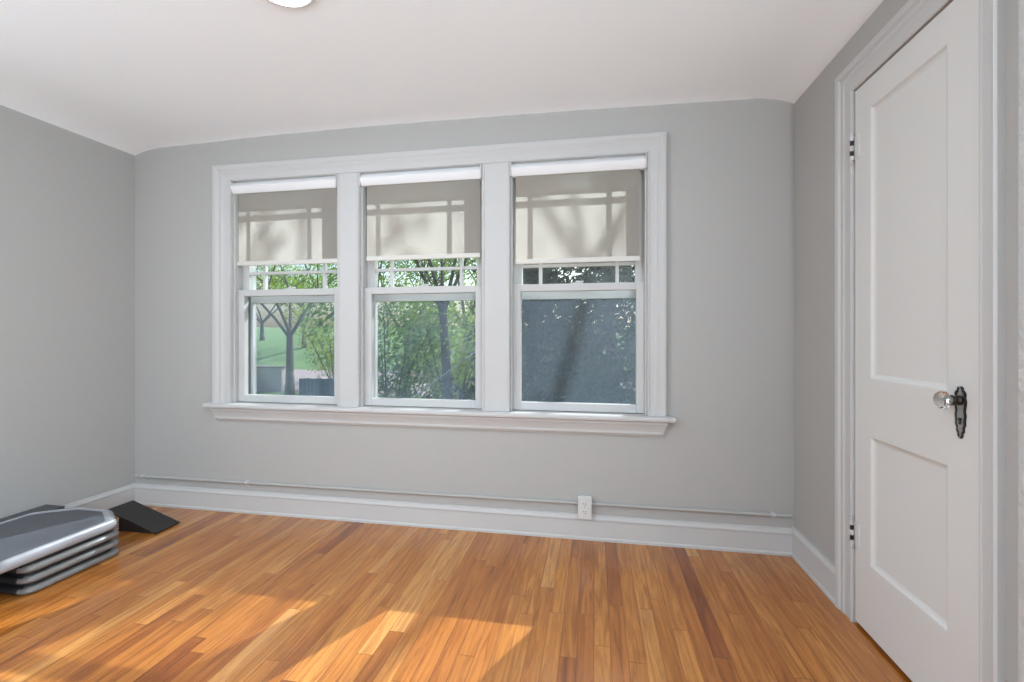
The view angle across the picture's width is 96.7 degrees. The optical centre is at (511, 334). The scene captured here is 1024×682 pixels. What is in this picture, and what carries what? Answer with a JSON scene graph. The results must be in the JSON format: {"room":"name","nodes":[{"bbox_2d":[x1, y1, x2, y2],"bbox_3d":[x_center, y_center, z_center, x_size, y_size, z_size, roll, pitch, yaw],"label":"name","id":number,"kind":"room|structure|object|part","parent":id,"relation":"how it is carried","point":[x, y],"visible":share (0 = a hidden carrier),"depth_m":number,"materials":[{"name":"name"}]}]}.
{"room":"home exercise room","nodes":[
{"label":"home exercise room","id":0,"kind":"room"},
{"bbox_2d":[0,105,134,518],"bbox_3d":[-2.963,-0.007,0.851,0.120,2.400,4.332,0,0,12],"label":"wall","id":1,"kind":"structure","parent":0,"point":[67,198],"depth_m":2.57,"materials":[{"name":"grey paint"}]},
{"bbox_2d":[63,483,134,509],"bbox_3d":[-2.883,1.027,0.886,0.021,0.132,4.227,0,0,12],"label":"baseboard","id":2,"kind":"structure","parent":1,"relation":"attached to","point":[110,499],"depth_m":2.79,"materials":[{"name":"grey paint"}]},
{"bbox_2d":[0,0,883,154],"bbox_3d":[-0.979,-1.244,0.495,4.142,0.225,4.327,0,0,10],"label":"ceiling","id":3,"kind":"structure","parent":0,"point":[134,77],"depth_m":2.00,"materials":[{"name":"white paint"}]},
{"bbox_2d":[267,0,314,8],"bbox_3d":[-0.802,-1.216,1.582,0.236,0.025,0.236,0,0,10],"label":"recessed light","id":4,"kind":"object","parent":3,"relation":"in","point":[296,4],"visible":1,"depth_m":1.66,"materials":[{"name":"white"}]},
{"bbox_2d":[271,0,309,5],"bbox_3d":[-0.802,-1.214,1.582,0.197,0.019,0.197,0,0,10],"label":"diffuser","id":5,"kind":"object","parent":4,"relation":"attached to","point":[278,2],"depth_m":1.66,"materials":[{"name":"white"}]},
{"bbox_2d":[0,506,911,681],"bbox_3d":[-1.001,1.153,0.508,4.550,0.120,4.345,0,0,10],"label":"floor","id":6,"kind":"structure","parent":0,"point":[210,596],"depth_m":1.78,"materials":[{"name":"brown wood"}]},
{"bbox_2d":[0,504,64,521],"bbox_3d":[-2.531,1.006,2.098,0.125,0.174,0.734,0,0,10],"label":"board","id":7,"kind":"object","parent":6,"relation":"on","point":[46,507],"visible":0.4,"depth_m":2.38,"materials":[{"name":"grey plastic"}]},
{"bbox_2d":[0,547,118,594],"bbox_3d":[-2.237,1.069,2.132,0.522,0.044,0.405,0,0,10],"label":"step riser","id":8,"kind":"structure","parent":6,"relation":"on","point":[5,588],"depth_m":2.00,"materials":[{"name":"grey plastic"}]},
{"bbox_2d":[0,538,118,583],"bbox_3d":[-2.237,1.024,2.132,0.522,0.044,0.405,0,0,10],"label":"step riser","id":9,"kind":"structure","parent":8,"relation":"on","point":[11,578],"depth_m":2.01,"materials":[{"name":"grey plastic"}]},
{"bbox_2d":[7,529,118,573],"bbox_3d":[-2.237,0.979,2.132,0.522,0.044,0.405,0,0,10],"label":"step riser","id":10,"kind":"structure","parent":9,"relation":"on","point":[45,561],"depth_m":2.04,"materials":[{"name":"grey plastic"}]},
{"bbox_2d":[0,507,116,573],"bbox_3d":[-2.323,0.932,1.701,0.525,0.046,1.425,0,0,10],"label":"step","id":11,"kind":"structure","parent":10,"relation":"on","point":[27,538],"depth_m":2.11,"materials":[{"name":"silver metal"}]},
{"bbox_2d":[107,500,179,533],"bbox_3d":[-2.094,1.034,2.588,0.330,0.116,0.152,0,0,10],"label":"board","id":12,"kind":"object","parent":6,"relation":"on","point":[134,516],"visible":0.9,"depth_m":2.56,"materials":[{"name":"black plastic"}]},
{"bbox_2d":[135,99,793,527],"bbox_3d":[-0.553,-0.077,2.716,4.350,2.540,0.200,0,0,10],"label":"wall","id":13,"kind":"structure","parent":0,"point":[730,443],"depth_m":2.45,"materials":[{"name":"grey paint"}]},
{"bbox_2d":[232,175,336,403],"bbox_3d":[-1.364,-0.245,2.882,0.765,1.436,0.240,0,0,10],"label":"window","id":14,"kind":"structure","parent":13,"relation":"in","point":[245,296],"depth_m":2.85,"materials":[{"name":"grey paint"}]},
{"bbox_3d":[-1.368,-0.598,2.859,0.717,0.702,0.034,0,0,10],"label":"sash","id":15,"kind":"part","parent":14,"relation":"part of","materials":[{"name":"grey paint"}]},
{"bbox_2d":[230,174,336,265],"bbox_3d":[-1.384,-0.688,2.768,0.719,0.522,0.052,0,0,10],"label":"roller shade","id":16,"kind":"object","parent":14,"relation":"attached to","point":[288,221],"visible":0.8,"depth_m":2.76,"materials":[{"name":"white fabric"}]},
{"bbox_3d":[-1.375,0.068,2.821,0.717,0.702,0.036,0,0,10],"label":"sash","id":17,"kind":"part","parent":14,"relation":"part of","materials":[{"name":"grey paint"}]},
{"bbox_3d":[-1.355,-0.264,2.929,0.719,1.370,0.035,0,0,10],"label":"storm frame","id":18,"kind":"part","parent":14,"relation":"part of","materials":[{"name":"white metal"}]},
{"bbox_2d":[337,172,359,406],"bbox_3d":[-0.947,-0.259,2.772,0.139,1.394,0.208,0,0,10],"label":"trim","id":19,"kind":"structure","parent":13,"relation":"attached to","point":[348,188],"depth_m":2.67,"materials":[{"name":"grey paint"}]},
{"bbox_2d":[360,165,481,409],"bbox_3d":[-0.508,-0.245,2.728,0.784,1.436,0.240,0,0,10],"label":"window","id":20,"kind":"structure","parent":13,"relation":"in","point":[371,294],"depth_m":2.69,"materials":[{"name":"grey paint"}]},
{"bbox_2d":[359,164,481,260],"bbox_3d":[-0.528,-0.692,2.614,0.738,0.515,0.052,0,0,10],"label":"roller shade","id":21,"kind":"object","parent":20,"relation":"attached to","point":[422,214],"visible":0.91,"depth_m":2.61,"materials":[{"name":"white fabric"}]},
{"bbox_3d":[-0.519,0.068,2.667,0.736,0.702,0.036,0,0,10],"label":"sash","id":22,"kind":"part","parent":20,"relation":"part of","materials":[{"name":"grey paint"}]},
{"bbox_3d":[-0.512,-0.598,2.705,0.736,0.702,0.034,0,0,10],"label":"sash","id":23,"kind":"part","parent":20,"relation":"part of","materials":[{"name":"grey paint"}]},
{"bbox_3d":[-0.499,-0.264,2.775,0.738,1.370,0.035,0,0,10],"label":"storm frame","id":24,"kind":"part","parent":20,"relation":"part of","materials":[{"name":"white metal"}]},
{"bbox_2d":[210,408,667,436],"bbox_3d":[-0.530,0.489,2.590,2.710,0.080,0.040,0,0,10],"label":"trim","id":25,"kind":"structure","parent":13,"relation":"attached to","point":[311,417],"depth_m":2.55,"materials":[{"name":"grey paint"}]},
{"bbox_2d":[202,402,675,422],"bbox_3d":[-0.514,0.436,2.667,2.773,0.033,0.242,0,0,10],"label":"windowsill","id":26,"kind":"structure","parent":13,"relation":"attached to","point":[438,411],"depth_m":2.54,"materials":[{"name":"grey paint"}]},
{"bbox_2d":[212,131,666,416],"bbox_3d":[-0.532,-0.313,2.597,2.704,1.476,0.027,0,0,10],"label":"trim","id":27,"kind":"structure","parent":13,"relation":"attached to","point":[654,144],"depth_m":2.54,"materials":[{"name":"grey paint"}]},
{"bbox_2d":[134,483,791,555],"bbox_3d":[-0.524,1.027,2.598,3.912,0.132,0.021,0,0,10],"label":"baseboard","id":28,"kind":"structure","parent":13,"relation":"attached to","point":[766,540],"depth_m":2.53,"materials":[{"name":"grey paint"}]},
{"bbox_2d":[134,474,792,517],"bbox_3d":[-0.523,0.909,2.598,3.880,0.045,0.021,0,0,10],"label":"conduit","id":29,"kind":"object","parent":13,"relation":"attached to","point":[144,476],"visible":0.95,"depth_m":2.53,"materials":[{"name":"grey paint"}]},
{"bbox_2d":[482,162,509,411],"bbox_3d":[-0.072,-0.259,2.615,0.158,1.394,0.208,0,0,10],"label":"trim","id":30,"kind":"structure","parent":13,"relation":"attached to","point":[495,176],"depth_m":2.52,"materials":[{"name":"grey paint"}]},
{"bbox_2d":[510,154,646,414],"bbox_3d":[0.371,-0.245,2.570,0.774,1.436,0.240,0,0,10],"label":"window","id":31,"kind":"structure","parent":13,"relation":"in","point":[519,291],"depth_m":2.51,"materials":[{"name":"grey paint"}]},
{"bbox_2d":[510,153,646,263],"bbox_3d":[0.350,-0.669,2.456,0.728,0.559,0.052,0,0,10],"label":"roller shade","id":32,"kind":"object","parent":31,"relation":"attached to","point":[585,210],"visible":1,"depth_m":2.45,"materials":[{"name":"white fabric"}]},
{"bbox_3d":[0.367,-0.598,2.547,0.726,0.702,0.034,0,0,10],"label":"sash","id":33,"kind":"part","parent":31,"relation":"part of","materials":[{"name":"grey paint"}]},
{"bbox_3d":[0.360,0.068,2.509,0.726,0.702,0.036,0,0,10],"label":"sash","id":34,"kind":"part","parent":31,"relation":"part of","materials":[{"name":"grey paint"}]},
{"bbox_3d":[0.379,-0.264,2.617,0.728,1.370,0.035,0,0,10],"label":"storm frame","id":35,"kind":"part","parent":31,"relation":"part of","materials":[{"name":"white metal"}]},
{"bbox_2d":[578,495,591,519],"bbox_3d":[0.388,0.915,2.424,0.072,0.120,0.042,0,0,10],"label":"electrical outlet","id":36,"kind":"object","parent":13,"relation":"attached to","point":[584,502],"visible":1,"depth_m":2.40,"materials":[{"name":"grey plastic"}]},
{"bbox_2d":[794,0,1023,681],"bbox_3d":[1.077,-0.012,0.174,0.142,2.410,4.225,0,0,10],"label":"wall","id":37,"kind":"structure","parent":0,"point":[814,111],"depth_m":1.92,"materials":[{"name":"grey paint"}]},
{"bbox_2d":[791,526,834,604],"bbox_3d":[1.353,1.022,2.047,0.021,0.142,0.439,0,0,10],"label":"baseboard","id":38,"kind":"structure","parent":37,"relation":"attached to","point":[817,566],"depth_m":2.02,"materials":[{"name":"grey paint"}]},
{"bbox_2d":[849,0,978,681],"bbox_3d":[1.238,0.078,1.452,0.092,1.998,0.580,0,0,10],"label":"door","id":39,"kind":"structure","parent":37,"relation":"in","point":[917,116],"depth_m":1.39,"materials":[{"name":"white paint"}]},
{"bbox_3d":[1.169,0.176,1.233,0.034,0.049,0.049,0,0,10],"label":"knob","id":40,"kind":"part","parent":39,"relation":"part of","materials":[{"name":"clear glass"}]},
{"bbox_2d":[835,0,1005,681],"bbox_3d":[1.249,0.027,1.472,0.023,2.132,0.752,0,0,10],"label":"trim","id":41,"kind":"structure","parent":37,"relation":"attached to","point":[914,15],"depth_m":1.15,"materials":[{"name":"grey paint"}]},
{"label":"outside","id":42,"kind":"structure","parent":0,"visible":0},
{"bbox_2d":[256,369,635,398],"bbox_3d":[-11.221,2.113,22.340,90.000,0.020,10.000,0,0,10],"label":"driveway","id":43,"kind":"structure","parent":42,"point":[298,373],"depth_m":22.62,"materials":[{"name":"concrete"}]},
{"bbox_2d":[256,366,285,390],"bbox_3d":[-9.452,1.653,17.348,1.750,0.940,0.280,0,0,10],"label":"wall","id":44,"kind":"structure","parent":43,"relation":"on","point":[268,378],"depth_m":17.20,"materials":[{"name":"concrete"}]},
{"bbox_2d":[276,303,382,378],"bbox_3d":[-7.118,0.287,18.268,4.080,3.690,3.596,0,0,10],"label":"shrub","id":45,"kind":"object","parent":43,"relation":"on","point":[300,308],"visible":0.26,"depth_m":17.73,"materials":[{"name":"green plant"}]},
{"bbox_2d":[284,303,380,375],"bbox_3d":[-8.231,0.166,21.391,4.160,3.931,4.124,0,0,38],"label":"shrub","id":46,"kind":"object","parent":43,"relation":"on","point":[318,342],"visible":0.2,"depth_m":20.73,"materials":[{"name":"green plant"}]},
{"bbox_2d":[378,258,476,381],"bbox_3d":[-1.528,-1.369,16.393,5.796,7.084,7.024,0,0,41],"label":"tree","id":47,"kind":"object","parent":43,"relation":"on","point":[470,272],"visible":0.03,"depth_m":16.35,"materials":[{"name":"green plant"}]},
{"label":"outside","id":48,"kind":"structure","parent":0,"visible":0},
{"bbox_2d":[256,326,633,372],"bbox_3d":[-13.733,0.334,50.734,105.000,3.577,45.000,0,0,10],"label":"hillside","id":49,"kind":"structure","parent":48,"point":[271,351],"depth_m":33.65,"materials":[{"name":"green plant"}]},
{"bbox_2d":[256,265,318,340],"bbox_3d":[-21.188,-3.085,38.499,10.392,7.356,10.485,0,0,10],"label":"tree","id":50,"kind":"object","parent":49,"relation":"on","point":[262,337],"visible":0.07,"depth_m":38.21,"materials":[{"name":"grey plant"}]},
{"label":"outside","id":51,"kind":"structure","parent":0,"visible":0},
{"bbox_2d":[256,392,626,401],"bbox_3d":[-13.178,2.123,11.465,90.000,0.001,12.100,0,0,10],"label":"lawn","id":52,"kind":"structure","parent":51,"point":[266,393],"depth_m":16.52,"materials":[{"name":"green plant"}]},
{"bbox_2d":[299,378,333,395],"bbox_3d":[-5.344,1.698,13.388,2.000,0.850,0.060,0,0,10],"label":"fence","id":53,"kind":"object","parent":52,"relation":"on","point":[307,386],"visible":0.34,"depth_m":13.44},
{"bbox_2d":[256,263,397,394],"bbox_3d":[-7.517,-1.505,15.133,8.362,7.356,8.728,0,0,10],"label":"shade tree","id":54,"kind":"object","parent":52,"relation":"on","point":[289,378],"visible":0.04,"depth_m":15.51,"materials":[{"name":"grey plant"}]},
{"bbox_2d":[299,264,467,398],"bbox_3d":[-2.443,0.383,8.649,3.052,3.495,2.500,0,0,-38],"label":"tree","id":55,"kind":"object","parent":52,"relation":"on","point":[399,393],"visible":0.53,"depth_m":8.36,"materials":[{"name":"green plant"}]},
{"bbox_2d":[318,258,476,397],"bbox_3d":[-3.132,-1.135,12.733,5.603,6.615,5.956,0,0,42],"label":"tree","id":56,"kind":"object","parent":52,"relation":"on","point":[422,263],"visible":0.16,"depth_m":13.37,"materials":[{"name":"green plant"}]},
{"bbox_2d":[378,273,476,399],"bbox_3d":[-1.465,0.191,10.806,3.719,3.880,3.231,0,0,10],"label":"shrub","id":57,"kind":"object","parent":52,"relation":"on","point":[459,337],"visible":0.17,"depth_m":10.40,"materials":[{"name":"green plant"}]},
{"bbox_2d":[381,283,474,399],"bbox_3d":[-1.226,0.531,8.705,2.298,3.198,2.418,0,0,10],"label":"shrub","id":58,"kind":"object","parent":52,"relation":"on","point":[434,355],"visible":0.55,"depth_m":8.40,"materials":[{"name":"green plant"}]},
{"bbox_2d":[415,258,468,398],"bbox_3d":[-1.361,-1.096,8.229,4.992,6.546,5.112,0,0,10],"label":"tree","id":59,"kind":"object","parent":52,"relation":"on","point":[446,363],"visible":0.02,"depth_m":7.87,"materials":[{"name":"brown plant"}]},
{"bbox_2d":[436,262,617,402],"bbox_3d":[0.335,-0.391,7.350,3.162,5.492,3.319,0,0,-3],"label":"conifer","id":60,"kind":"object","parent":52,"relation":"on","point":[538,332],"visible":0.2,"depth_m":7.02,"materials":[{"name":"green plant"}]},
{"bbox_2d":[425,354,633,403],"bbox_3d":[0.226,1.169,5.631,2.420,1.929,2.356,0,0,10],"label":"shrub","id":61,"kind":"object","parent":52,"relation":"on","point":[539,385],"visible":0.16,"depth_m":5.21,"materials":[{"name":"green plant"}]},
{"bbox_2d":[542,261,635,403],"bbox_3d":[1.964,-0.463,7.997,3.387,5.751,3.155,0,0,13],"label":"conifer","id":62,"kind":"object","parent":52,"relation":"on","point":[611,324],"visible":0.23,"depth_m":7.67,"materials":[{"name":"green plant"}]},
{"bbox_2d":[546,348,635,403],"bbox_3d":[1.583,1.148,5.776,2.174,1.971,2.364,0,0,-14],"label":"shrub","id":63,"kind":"object","parent":52,"relation":"on","point":[617,388],"visible":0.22,"depth_m":5.76,"materials":[{"name":"green plant"}]},
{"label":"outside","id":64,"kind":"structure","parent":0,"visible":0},
{"bbox_2d":[413,351,474,397],"bbox_3d":[-0.969,0.568,6.474,1.311,0.964,0.018,0,0,10],"label":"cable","id":65,"kind":"object","parent":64,"point":[474,351],"visible":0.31,"depth_m":6.46,"materials":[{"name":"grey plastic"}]}
]}

